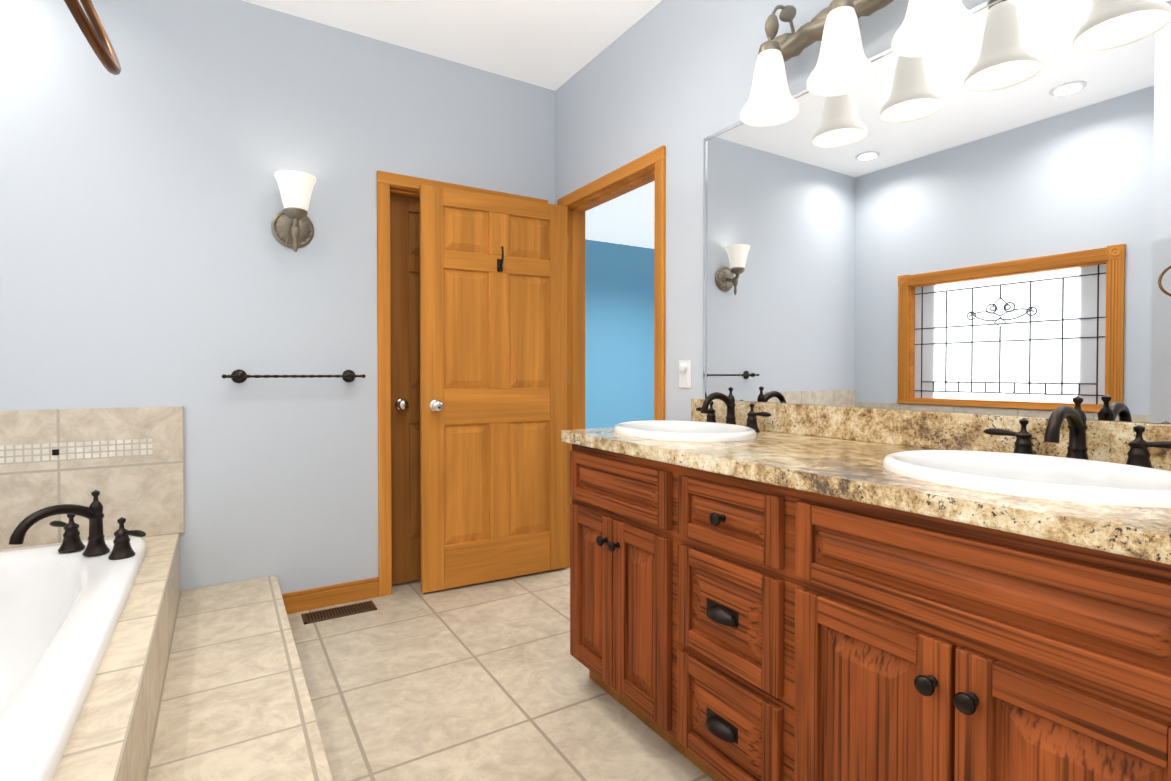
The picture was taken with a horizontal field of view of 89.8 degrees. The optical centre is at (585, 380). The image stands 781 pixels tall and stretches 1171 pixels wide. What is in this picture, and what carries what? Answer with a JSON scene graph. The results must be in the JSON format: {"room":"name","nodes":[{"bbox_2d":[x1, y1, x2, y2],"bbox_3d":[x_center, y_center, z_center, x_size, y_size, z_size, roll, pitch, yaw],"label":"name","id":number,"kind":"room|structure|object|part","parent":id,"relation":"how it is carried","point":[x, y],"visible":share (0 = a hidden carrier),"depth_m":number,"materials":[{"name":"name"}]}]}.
{"room":"bathroom","nodes":[
{"label":"bathroom","id":0,"kind":"room"},
{"bbox_2d":[0,0,554,593],"bbox_3d":[-1.431,-0.301,2.717,3.120,2.740,0.120,0,1,-32],"label":"wall","id":1,"kind":"structure","parent":0,"point":[148,258],"depth_m":2.57,"materials":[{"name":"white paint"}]},
{"bbox_2d":[271,170,315,251],"bbox_3d":[-1.286,-0.734,2.607,0.178,0.330,0.208,0,1,-32],"label":"sconce","id":2,"kind":"object","parent":1,"relation":"attached to","point":[292,226],"visible":1,"depth_m":2.58,"materials":[{"name":"white glass"}]},
{"bbox_3d":[-1.276,-0.817,2.588,0.167,0.164,0.167,0,1,-32],"label":"lamp shade","id":3,"kind":"part","parent":2,"relation":"part of","materials":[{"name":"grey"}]},
{"bbox_2d":[221,369,365,382],"bbox_3d":[-1.312,-0.021,2.675,0.589,0.062,0.084,0,1,-32],"label":"towel bar","id":4,"kind":"object","parent":1,"relation":"attached to","point":[238,376],"visible":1,"depth_m":2.62,"materials":[{"name":"black metal"}]},
{"bbox_2d":[282,577,378,613],"bbox_3d":[-1.213,1.020,2.792,0.447,0.095,0.014,0,1,-32],"label":"baseboard","id":5,"kind":"structure","parent":1,"relation":"attached to","point":[313,598],"depth_m":2.79,"materials":[{"name":"brown wood"}]},
{"bbox_2d":[390,193,420,584],"bbox_3d":[-0.676,0.039,3.236,0.811,2.022,0.181,0,1,-32],"label":"closet door","id":6,"kind":"structure","parent":1,"relation":"in","point":[405,375],"depth_m":3.05,"materials":[{"name":"brown wood"}]},
{"bbox_3d":[-0.966,0.122,3.057,0.062,0.062,0.181,0,1,-32],"label":"knob","id":7,"kind":"part","parent":6,"relation":"part of","materials":[{"name":"silver metal"}]},
{"bbox_2d":[377,171,547,595],"bbox_3d":[-0.651,0.015,3.195,0.947,2.096,0.138,0,1,-32],"label":"door frame","id":8,"kind":"structure","parent":1,"relation":"attached to","point":[384,381],"depth_m":2.91,"materials":[{"name":"brown wood"}]},
{"bbox_2d":[419,184,567,592],"bbox_3d":[-0.459,0.041,3.113,0.817,2.022,0.181,0,1,-29],"label":"open door","id":9,"kind":"structure","parent":1,"relation":"in","point":[494,369],"depth_m":3.08,"materials":[{"name":"brown wood"}]},
{"bbox_3d":[-0.759,0.124,2.949,0.062,0.062,0.181,0,1,-29],"label":"knob","id":10,"kind":"part","parent":9,"relation":"part of","materials":[{"name":"silver metal"}]},
{"bbox_2d":[242,0,661,90],"bbox_3d":[-0.187,-1.694,0.693,3.120,0.100,4.840,0,1,-32],"label":"ceiling","id":11,"kind":"structure","parent":0,"point":[554,45],"depth_m":2.77,"materials":[{"name":"white paint"}]},
{"bbox_2d":[287,566,713,780],"bbox_3d":[-0.187,1.146,0.731,3.120,0.100,4.840,0,1,-32],"label":"floor","id":12,"kind":"structure","parent":0,"point":[483,681],"depth_m":2.01,"materials":[{"name":"tile"}]},
{"bbox_2d":[0,406,332,780],"bbox_3d":[-1.461,0.604,1.405,1.427,0.965,2.094,0,1,-32],"label":"tub","id":13,"kind":"object","parent":12,"relation":"on","point":[123,657],"visible":1,"depth_m":1.89,"materials":[{"name":"tile"}]},
{"bbox_2d":[0,536,145,780],"bbox_3d":[-1.627,0.840,1.322,0.900,0.445,1.870,0,1,-32],"label":"basin","id":14,"kind":"object","parent":13,"relation":"in","point":[64,611],"depth_m":1.61,"materials":[{"name":"white ceramic"}]},
{"bbox_2d":[9,490,145,559],"bbox_3d":[-1.738,0.496,2.061,0.350,0.224,0.374,0,1,-32],"label":"faucet","id":15,"kind":"object","parent":13,"relation":"on","point":[124,546],"depth_m":2.05,"materials":[{"name":"black metal"}]},
{"bbox_2d":[301,600,376,624],"bbox_3d":[-1.134,1.066,2.711,0.310,0.006,0.115,0,1,-32],"label":"floor vent","id":16,"kind":"object","parent":12,"relation":"in","point":[335,612],"visible":1,"depth_m":2.71,"materials":[{"name":"brown metal"}]},
{"bbox_2d":[561,439,1170,780],"bbox_3d":[0.712,0.657,1.382,0.652,0.860,2.011,0,1,-32],"label":"bathroom vanity","id":17,"kind":"object","parent":12,"relation":"on","point":[763,591],"depth_m":1.14,"materials":[{"name":"brown wood"}]},
{"bbox_2d":[561,429,1170,554],"bbox_3d":[0.717,0.207,1.387,0.632,0.040,2.065,0,1,-32],"label":"countertop","id":18,"kind":"structure","parent":17,"relation":"on","point":[789,458],"depth_m":1.11,"materials":[{"name":"beige stone"}]},
{"bbox_2d":[587,419,790,442],"bbox_3d":[0.330,0.240,2.010,0.430,0.170,0.536,0,1,-32],"label":"sink","id":19,"kind":"object","parent":18,"relation":"in","point":[695,430],"depth_m":2.02,"materials":[{"name":"white ceramic"}]},
{"bbox_2d":[699,387,766,422],"bbox_3d":[0.478,0.102,2.100,0.170,0.150,0.256,0,1,-32],"label":"faucet","id":20,"kind":"object","parent":18,"relation":"on","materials":[{"name":"black metal"}]},
{"bbox_2d":[831,443,1170,518],"bbox_3d":[0.864,0.251,1.148,0.430,0.170,0.536,0,1,-32],"label":"sink","id":21,"kind":"object","parent":18,"relation":"in","point":[1085,480],"depth_m":1.20,"materials":[{"name":"white ceramic"}]},
{"bbox_2d":[1003,396,1162,462],"bbox_3d":[1.013,0.114,1.238,0.170,0.150,0.255,0,1,-32],"label":"faucet","id":22,"kind":"object","parent":18,"relation":"on","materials":[{"name":"black metal"}]},
{"bbox_2d":[585,239,653,428],"bbox_3d":[0.234,-0.197,6.105,3.280,2.440,0.120,0,1,-32],"label":"wall","id":23,"kind":"structure","parent":0,"point":[619,333],"depth_m":6.10,"materials":[{"name":"blue paint"}]},
{"bbox_2d":[585,181,654,248],"bbox_3d":[1.583,-1.437,3.913,3.280,0.100,5.000,0,1,-32],"label":"ceiling","id":24,"kind":"structure","parent":0,"point":[627,218],"depth_m":5.15,"materials":[{"name":"white paint"}]},
{"bbox_2d":[555,0,1162,423],"bbox_3d":[1.087,-0.285,1.502,0.120,2.740,4.600,0,1,-32],"label":"wall","id":25,"kind":"structure","parent":0,"point":[675,76],"depth_m":2.49,"materials":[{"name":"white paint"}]},
{"bbox_2d":[557,146,665,566],"bbox_3d":[0.153,0.017,3.013,0.156,2.096,0.947,0,1,-32],"label":"door frame","id":26,"kind":"structure","parent":25,"relation":"attached to","point":[576,210],"depth_m":3.07,"materials":[{"name":"brown wood"}]},
{"bbox_2d":[679,360,690,387],"bbox_3d":[0.408,-0.028,2.461,0.026,0.116,0.072,0,1,-32],"label":"switch plate","id":27,"kind":"object","parent":25,"relation":"attached to","point":[684,373],"visible":1,"depth_m":2.45,"materials":[{"name":"white plastic"}]},
{"bbox_2d":[740,0,893,126],"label":"vanity light","id":28,"kind":"object","parent":25,"relation":"attached to","point":[844,65],"depth_m":1.77,"materials":[{"name":"white glass"}]},
{"bbox_2d":[691,399,1170,462],"bbox_3d":[0.980,0.135,1.542,0.021,0.100,2.051,0,1,-32],"label":"backsplash","id":29,"kind":"structure","parent":25,"relation":"attached to","point":[875,425],"depth_m":1.62,"materials":[{"name":"beige stone"}]},
{"bbox_2d":[892,0,975,57],"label":"vanity light","id":30,"kind":"object","parent":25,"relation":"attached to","point":[929,27],"depth_m":1.45,"materials":[{"name":"white glass"}]},
{"bbox_2d":[703,0,1170,423],"bbox_3d":[0.995,-0.435,1.520,0.010,1.039,1.970,0,1,-32],"label":"mirror","id":31,"kind":"object","parent":25,"relation":"attached to","point":[978,221],"visible":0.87,"depth_m":1.52,"materials":[{"name":"clear glass"}]},
{"bbox_3d":[-0.496,-0.255,-0.715,1.090,2.740,2.500,0,1,-32],"label":"wall","id":32,"kind":"structure","parent":0,"visible":0},
{"bbox_2d":[64,0,120,74],"bbox_3d":[-0.546,-0.414,0.553,0.164,0.198,0.179,0,1,-32],"label":"towel ring","id":33,"kind":"object","parent":32,"relation":"attached to","point":[92,29],"visible":1,"depth_m":0.58,"materials":[{"name":"brown metal"}]}
]}

